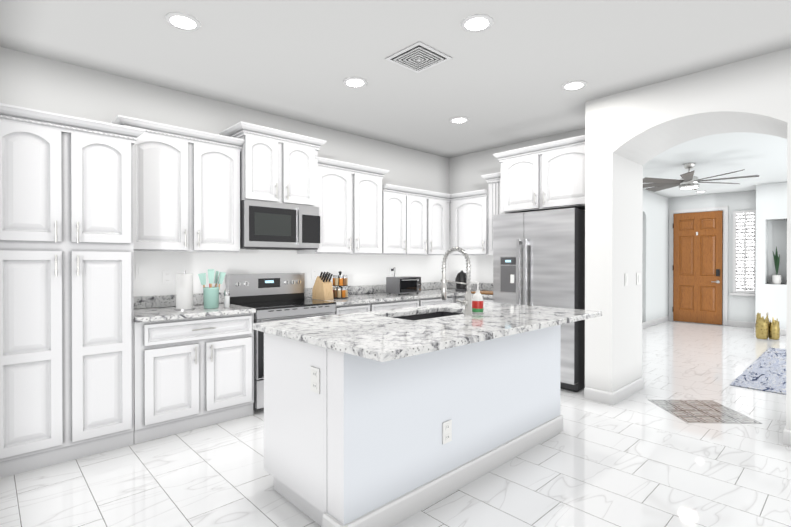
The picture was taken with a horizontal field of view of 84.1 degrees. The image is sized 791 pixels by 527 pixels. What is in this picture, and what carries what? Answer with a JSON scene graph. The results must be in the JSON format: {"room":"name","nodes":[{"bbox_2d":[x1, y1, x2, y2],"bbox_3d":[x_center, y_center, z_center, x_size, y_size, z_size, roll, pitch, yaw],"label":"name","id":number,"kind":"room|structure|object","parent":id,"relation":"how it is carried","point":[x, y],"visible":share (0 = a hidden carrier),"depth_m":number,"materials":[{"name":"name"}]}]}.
{"room":"kitchen","nodes":[
{"label":"kitchen","id":0,"kind":"room"},
{"bbox_2d":[0,321,790,526],"bbox_3d":[2.837,1.293,1.699,16.500,0.060,10.300,0,0,-43],"label":"floor","id":1,"kind":"structure","parent":0,"point":[638,459],"depth_m":2.61,"materials":[{"name":"tile"}]},
{"bbox_2d":[0,103,144,477],"bbox_3d":[-2.242,0.169,2.978,0.814,2.175,0.667,0,0,-43],"label":"pantry cabinet","id":2,"kind":"object","parent":1,"relation":"on","point":[66,302],"visible":1,"depth_m":2.76,"materials":[{"name":"white wood"}]},
{"bbox_2d":[134,313,253,443],"bbox_3d":[-1.673,0.828,3.526,0.869,0.850,0.652,0,0,-43],"label":"base cabinet","id":3,"kind":"object","parent":1,"relation":"on","point":[192,373],"visible":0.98,"depth_m":3.27,"materials":[{"name":"white wood"}]},
{"bbox_2d":[134,292,255,322],"bbox_3d":[-1.676,0.335,3.527,0.869,0.134,0.642,0,0,-43],"label":"countertop","id":4,"kind":"structure","parent":3,"relation":"on","point":[154,308],"depth_m":3.51,"materials":[{"name":"stone"}]},
{"bbox_2d":[174,271,194,309],"bbox_3d":[-1.691,0.213,3.518,0.150,0.310,0.150,0,0,-43],"label":"paper towel roll","id":5,"kind":"object","parent":4,"relation":"on","point":[184,291],"visible":1,"depth_m":3.46,"materials":[{"name":"white paper"}]},
{"bbox_2d":[198,269,225,308],"bbox_3d":[-1.511,0.207,3.612,0.209,0.319,0.145,0,0,-43],"label":"utensil crock","id":6,"kind":"object","parent":4,"relation":"on","point":[210,297],"visible":1,"depth_m":3.57,"materials":[{"name":"teal ceramic"}]},
{"bbox_2d":[224,289,229,307],"bbox_3d":[-1.404,0.289,3.651,0.044,0.155,0.044,0,0,-43],"label":"pepper grinder","id":7,"kind":"object","parent":4,"relation":"on","point":[226,298],"visible":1,"depth_m":3.63,"materials":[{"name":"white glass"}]},
{"bbox_2d":[226,273,336,410],"bbox_3d":[-1.047,0.660,4.078,0.788,1.120,0.702,0,0,-43],"label":"range","id":8,"kind":"object","parent":1,"relation":"on","point":[270,297],"visible":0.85,"depth_m":4.04,"materials":[{"name":"silver metal"}]},
{"bbox_2d":[335,304,362,314],"bbox_3d":[-0.667,0.823,4.495,0.328,0.850,0.618,0,0,-43],"label":"base cabinet","id":9,"kind":"object","parent":1,"relation":"on","point":[353,308],"depth_m":4.28,"materials":[{"name":"white wood"}]},
{"bbox_2d":[363,298,426,311],"bbox_3d":[-0.199,0.821,4.934,0.956,0.850,0.618,0,0,-43],"label":"base cabinet","id":10,"kind":"object","parent":1,"relation":"on","point":[363,307],"depth_m":4.69,"materials":[{"name":"white wood"}]},
{"bbox_2d":[253,302,601,526],"bbox_3d":[0.324,0.797,2.787,2.071,0.920,1.110,0,0,-43],"label":"kitchen island","id":11,"kind":"object","parent":1,"relation":"on","point":[356,441],"visible":0.96,"depth_m":2.27,"materials":[{"name":"white paint"}]},
{"bbox_2d":[311,366,319,393],"bbox_3d":[-0.381,0.551,2.075,0.007,0.116,0.072,0,0,-43],"label":"outlet","id":12,"kind":"object","parent":11,"relation":"attached to","point":[315,372],"depth_m":2.07,"materials":[{"name":"white plastic"}]},
{"bbox_2d":[253,302,601,361],"bbox_3d":[0.324,0.355,2.784,2.070,0.035,1.110,0,0,-43],"label":"island countertop","id":13,"kind":"structure","parent":11,"relation":"on","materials":[{"name":"stone"}]},
{"bbox_2d":[441,246,472,314],"bbox_3d":[0.373,0.110,2.915,0.157,0.452,0.264,0,0,-43],"label":"faucet","id":14,"kind":"object","parent":13,"relation":"on","point":[467,302],"visible":1,"depth_m":2.89,"materials":[{"name":"silver metal"}]},
{"bbox_2d":[471,282,482,313],"bbox_3d":[0.551,0.230,2.964,0.076,0.212,0.088,0,0,-43],"label":"soap dispenser","id":15,"kind":"object","parent":13,"relation":"on","point":[477,303],"visible":0.98,"depth_m":2.93,"materials":[{"name":"white plastic"}]},
{"bbox_2d":[442,420,451,443],"bbox_3d":[0.283,0.919,2.392,0.072,0.116,0.007,0,0,-43],"label":"outlet","id":16,"kind":"object","parent":11,"relation":"attached to","point":[446,425],"depth_m":2.39,"materials":[{"name":"white plastic"}]},
{"bbox_2d":[427,296,454,305],"bbox_3d":[0.343,0.818,5.444,0.533,0.850,0.618,0,0,-43],"label":"base cabinet","id":17,"kind":"object","parent":1,"relation":"on","point":[450,299],"depth_m":5.20,"materials":[{"name":"white wood"}]},
{"bbox_2d":[304,282,492,305],"bbox_3d":[0.301,0.328,4.988,2.418,0.134,1.222,0,0,-43],"label":"countertop","id":18,"kind":"structure","parent":17,"relation":"on","point":[366,294],"depth_m":5.09,"materials":[{"name":"stone"}]},
{"bbox_2d":[312,272,333,299],"bbox_3d":[-0.734,0.223,4.441,0.110,0.280,0.226,0,0,-43],"label":"knife block","id":19,"kind":"object","parent":18,"relation":"on","point":[322,289],"visible":1,"depth_m":4.39,"materials":[{"name":"brown wood"}]},
{"bbox_2d":[333,271,347,298],"bbox_3d":[-0.576,0.220,4.566,0.170,0.285,0.170,0,0,-43],"label":"spice carousel","id":20,"kind":"object","parent":18,"relation":"on","point":[339,280],"visible":1,"depth_m":4.51,"materials":[{"name":"glass"}]},
{"bbox_2d":[386,276,420,294],"bbox_3d":[0.109,0.259,5.158,0.360,0.200,0.256,0,0,-43],"label":"toaster oven","id":21,"kind":"object","parent":18,"relation":"on","point":[402,285],"visible":1,"depth_m":5.06,"materials":[{"name":"silver metal"}]},
{"bbox_2d":[455,270,466,290],"bbox_3d":[0.851,0.223,5.660,0.240,0.266,0.167,0,0,-43],"label":"electric kettle","id":22,"kind":"object","parent":18,"relation":"on","point":[461,276],"visible":0.77,"depth_m":5.60,"materials":[{"name":"black plastic"}]},
{"bbox_2d":[471,291,492,294],"bbox_3d":[1.117,0.347,5.218,0.260,0.022,0.350,0,0,-43],"label":"cutting board","id":23,"kind":"object","parent":18,"relation":"on","point":[485,292],"visible":0.38,"depth_m":5.14,"materials":[{"name":"brown wood"}]},
{"bbox_2d":[463,296,492,301],"bbox_3d":[1.217,0.819,5.330,0.618,0.850,0.462,0,0,-43],"label":"base cabinet","id":24,"kind":"object","parent":1,"relation":"on","point":[484,299],"depth_m":5.07,"materials":[{"name":"white wood"}]},
{"bbox_2d":[493,208,584,391],"bbox_3d":[1.640,0.357,4.734,0.809,1.780,0.912,0,0,-43],"label":"refrigerator","id":25,"kind":"object","parent":1,"relation":"on","point":[538,258],"visible":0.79,"depth_m":4.35,"materials":[{"name":"metal"}]},
{"bbox_2d":[649,400,761,423],"bbox_3d":[2.592,1.251,3.726,0.820,0.001,0.820,0,0,-43],"label":"inlay","id":26,"kind":"object","parent":1,"relation":"on","point":[699,411],"visible":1,"depth_m":3.68,"materials":[{"name":"beige tile"}]},
{"bbox_2d":[730,347,785,394],"bbox_3d":[5.089,1.241,4.763,2.820,0.010,1.880,0,0,-43],"label":"rug","id":27,"kind":"object","parent":1,"relation":"on","point":[765,371],"visible":1,"depth_m":4.88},
{"bbox_2d":[755,312,779,339],"bbox_3d":[6.092,1.007,7.181,0.245,0.451,0.299,0,0,-43],"label":"vases","id":28,"kind":"object","parent":1,"relation":"on","point":[765,328],"visible":1,"depth_m":7.13,"materials":[{"name":"gold metal"}]},
{"bbox_2d":[0,47,790,429],"bbox_3d":[3.774,-0.118,3.753,10.950,2.740,8.020,0,0,-43],"label":"wall","id":29,"kind":"structure","parent":0,"point":[630,133],"depth_m":3.99,"materials":[{"name":"paint"}]},
{"bbox_2d":[136,264,145,277],"bbox_3d":[-2.081,0.063,3.582,0.072,0.116,0.008,0,0,-43],"label":"outlet","id":30,"kind":"object","parent":29,"relation":"attached to","point":[141,272],"depth_m":3.58,"materials":[{"name":"white plastic"}]},
{"bbox_2d":[115,116,194,251],"bbox_3d":[-1.924,-0.579,3.484,0.453,0.965,0.358,0,0,-43],"label":"upper cabinet","id":31,"kind":"object","parent":29,"relation":"attached to","point":[192,188],"depth_m":3.37,"materials":[{"name":"white wood"}]},
{"bbox_2d":[163,270,171,283],"bbox_3d":[-1.936,0.118,3.720,0.072,0.116,0.007,0,0,-43],"label":"outlet","id":32,"kind":"object","parent":29,"relation":"attached to","point":[167,275],"depth_m":3.72,"materials":[{"name":"white plastic"}]},
{"bbox_2d":[195,131,242,252],"bbox_3d":[-1.608,-0.581,3.781,0.414,0.965,0.358,0,0,-43],"label":"upper cabinet","id":33,"kind":"object","parent":29,"relation":"attached to","point":[217,197],"depth_m":3.65,"materials":[{"name":"white wood"}]},
{"bbox_2d":[223,123,282,203],"bbox_3d":[-1.308,-0.872,4.020,0.340,0.644,0.418,0,0,-43],"label":"upper cabinet","id":34,"kind":"object","parent":29,"relation":"attached to","point":[260,148],"depth_m":3.85,"materials":[{"name":"white wood"}]},
{"bbox_2d":[240,200,319,249],"bbox_3d":[-1.143,-0.340,4.154,0.761,0.415,0.451,0,0,-43],"label":"microwave","id":35,"kind":"object","parent":34,"relation":"attached to","point":[270,226],"visible":0.96,"depth_m":3.97,"materials":[{"name":"silver metal"}]},
{"bbox_2d":[283,131,322,206],"bbox_3d":[-1.036,-0.873,4.276,0.406,0.644,0.418,0,0,-43],"label":"upper cabinet","id":36,"kind":"object","parent":29,"relation":"attached to","point":[302,166],"depth_m":4.13,"materials":[{"name":"white wood"}]},
{"bbox_2d":[311,268,316,278],"bbox_3d":[-0.872,0.112,4.720,0.072,0.116,0.007,0,0,-43],"label":"outlet","id":37,"kind":"object","parent":29,"relation":"attached to","point":[313,271],"depth_m":4.72,"materials":[{"name":"white plastic"}]},
{"bbox_2d":[297,159,354,253],"bbox_3d":[-0.738,-0.573,4.599,0.458,0.940,0.358,0,0,-43],"label":"upper cabinet","id":38,"kind":"object","parent":29,"relation":"attached to","point":[337,213],"depth_m":4.49,"materials":[{"name":"white wood"}]},
{"bbox_2d":[355,164,390,254],"bbox_3d":[-0.393,-0.575,4.923,0.488,0.940,0.358,0,0,-43],"label":"upper cabinet","id":39,"kind":"object","parent":29,"relation":"attached to","point":[372,204],"depth_m":4.81,"materials":[{"name":"white wood"}]},
{"bbox_2d":[389,267,394,276],"bbox_3d":[-0.036,0.126,5.485,0.080,0.154,0.037,0,0,-43],"label":"outlet","id":40,"kind":"object","parent":29,"relation":"attached to","point":[391,270],"depth_m":5.49,"materials":[{"name":"white plastic"}]},
{"bbox_2d":[391,191,410,254],"bbox_3d":[-0.105,-0.461,5.194,0.428,0.710,0.358,0,0,-43],"label":"upper cabinet","id":41,"kind":"object","parent":29,"relation":"attached to","point":[400,201],"depth_m":5.12,"materials":[{"name":"white wood"}]},
{"bbox_2d":[411,195,430,254],"bbox_3d":[0.116,-0.462,5.402,0.430,0.710,0.358,0,0,-43],"label":"upper cabinet","id":42,"kind":"object","parent":29,"relation":"attached to","point":[420,204],"depth_m":5.34,"materials":[{"name":"white wood"}]},
{"bbox_2d":[431,195,450,254],"bbox_3d":[0.438,-0.464,5.705,0.453,0.710,0.358,0,0,-43],"label":"upper cabinet","id":43,"kind":"object","parent":29,"relation":"attached to","point":[440,208],"depth_m":5.59,"materials":[{"name":"white wood"}]},
{"bbox_2d":[451,195,486,254],"bbox_3d":[1.053,-0.464,5.652,0.408,0.710,0.589,0,0,-43],"label":"upper cabinet","id":44,"kind":"object","parent":29,"relation":"attached to","point":[469,215],"depth_m":5.48,"materials":[{"name":"white wood"}]},
{"bbox_2d":[483,172,504,254],"bbox_3d":[1.350,-0.587,5.335,0.408,0.960,0.301,0,0,-43],"label":"upper cabinet","id":45,"kind":"object","parent":29,"relation":"attached to","point":[493,180],"depth_m":5.26,"materials":[{"name":"white wood"}]},
{"bbox_2d":[493,135,584,213],"bbox_3d":[1.715,-0.906,4.778,0.638,0.665,1.112,0,0,-43],"label":"upper cabinet","id":46,"kind":"object","parent":29,"relation":"attached to","point":[546,176],"visible":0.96,"depth_m":4.56,"materials":[{"name":"white wood"}]},
{"bbox_2d":[625,273,627,285],"bbox_3d":[2.158,0.150,4.095,0.072,0.116,0.008,0,0,-43],"label":"light switch","id":47,"kind":"object","parent":29,"relation":"attached to","point":[626,274],"depth_m":4.08,"materials":[{"name":"white plastic"}]},
{"bbox_2d":[610,377,643,405],"bbox_3d":[2.198,1.195,4.135,0.794,0.110,0.014,0,0,-43],"label":"baseboard","id":48,"kind":"structure","parent":29,"relation":"attached to","point":[614,397],"depth_m":4.08,"materials":[{"name":"white wood"}]},
{"bbox_2d":[636,273,640,284],"bbox_3d":[2.398,0.149,4.321,0.120,0.116,0.008,0,0,-43],"label":"light switch","id":49,"kind":"object","parent":29,"relation":"attached to","point":[638,278],"depth_m":4.31,"materials":[{"name":"white plastic"}]},
{"bbox_2d":[642,315,668,328],"bbox_3d":[3.724,1.178,7.377,5.830,0.110,0.020,0,0,-43],"label":"baseboard","id":50,"kind":"structure","parent":29,"relation":"attached to","point":[663,319],"depth_m":8.75,"materials":[{"name":"white wood"}]},
{"bbox_2d":[669,206,727,325],"bbox_3d":[6.163,0.047,8.963,0.091,2.355,1.010,0,0,-43],"label":"front door","id":51,"kind":"structure","parent":29,"relation":"in","point":[698,264],"depth_m":8.94,"materials":[{"name":"brown wood"}]},
{"bbox_2d":[728,320,754,327],"bbox_3d":[6.699,1.172,8.457,0.014,0.110,0.520,0,0,-43],"label":"baseboard","id":52,"kind":"structure","parent":29,"relation":"attached to","point":[730,323],"depth_m":8.47,"materials":[{"name":"white wood"}]},
{"bbox_2d":[730,210,755,295],"bbox_3d":[6.705,-0.198,8.407,0.066,1.630,0.450,0,0,-43],"label":"window","id":53,"kind":"structure","parent":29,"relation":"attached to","point":[744,253],"depth_m":8.40,"materials":[{"name":"white glass"}]},
{"bbox_2d":[753,326,785,335],"bbox_3d":[7.146,1.180,6.959,0.014,0.110,2.264,0,0,-43],"label":"baseboard","id":54,"kind":"structure","parent":29,"relation":"attached to","point":[782,331],"depth_m":7.50,"materials":[{"name":"white wood"}]},
{"bbox_2d":[772,246,781,283],"bbox_3d":[6.621,0.031,7.616,0.211,0.659,0.140,0,0,-43],"label":"potted plant","id":55,"kind":"object","parent":29,"relation":"in","point":[776,279],"visible":1,"depth_m":7.61,"materials":[{"name":"green plant"}]},
{"bbox_2d":[783,427,790,445],"bbox_3d":[4.135,1.209,1.504,0.014,0.110,4.219,0,0,-43],"label":"baseboard","id":56,"kind":"structure","parent":29,"relation":"attached to","point":[786,432],"depth_m":3.02,"materials":[{"name":"white wood"}]},
{"bbox_2d":[0,0,790,197],"bbox_3d":[2.837,-1.467,1.685,16.500,0.220,10.300,0,0,-43],"label":"ceiling","id":57,"kind":"structure","parent":0,"point":[508,73],"depth_m":3.13,"materials":[{"name":"paint"}]},
{"bbox_2d":[165,12,200,30],"bbox_3d":[-1.299,-1.477,2.683,0.200,0.008,0.200,0,0,-43],"label":"recessed light","id":58,"kind":"object","parent":57,"relation":"in","point":[183,21],"visible":1,"depth_m":2.67,"materials":[{"name":"white"}]},
{"bbox_2d":[343,77,366,87],"bbox_3d":[-0.330,-1.482,3.594,0.200,0.008,0.200,0,0,-43],"label":"recessed light","id":59,"kind":"object","parent":57,"relation":"in","point":[355,82],"visible":0.94,"depth_m":3.58,"materials":[{"name":"white plastic"}]},
{"bbox_2d":[385,41,451,72],"bbox_3d":[0.166,-1.476,3.168,0.344,0.015,0.344,0,0,-43],"label":"ceiling vent","id":60,"kind":"object","parent":57,"relation":"in","point":[418,57],"visible":1,"depth_m":3.15,"materials":[{"name":"white metal"}]},
{"bbox_2d":[450,117,468,122],"bbox_3d":[0.662,-1.487,4.553,0.200,0.008,0.200,0,0,-43],"label":"recessed light","id":61,"kind":"object","parent":57,"relation":"in","point":[459,119],"visible":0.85,"depth_m":4.55,"materials":[{"name":"white"}]},
{"bbox_2d":[461,14,492,31],"bbox_3d":[0.502,-1.477,2.701,0.200,0.008,0.200,0,0,-43],"label":"recessed light","id":62,"kind":"object","parent":57,"relation":"in","point":[477,22],"visible":0.98,"depth_m":2.69,"materials":[{"name":"white"}]},
{"bbox_2d":[561,80,586,90],"bbox_3d":[1.490,-1.482,3.658,0.200,0.008,0.200,0,0,-43],"label":"recessed light","id":63,"kind":"object","parent":57,"relation":"in","point":[574,85],"visible":0.92,"depth_m":3.64,"materials":[{"name":"white plastic"}]},
{"bbox_2d":[643,163,758,191],"bbox_3d":[4.062,-1.211,6.062,1.480,0.335,1.480,0,0,-43],"label":"ceiling fan","id":64,"kind":"object","parent":57,"relation":"hanging from","point":[688,180],"visible":0.96,"depth_m":6.00,"materials":[{"name":"silver metal"}]}
]}

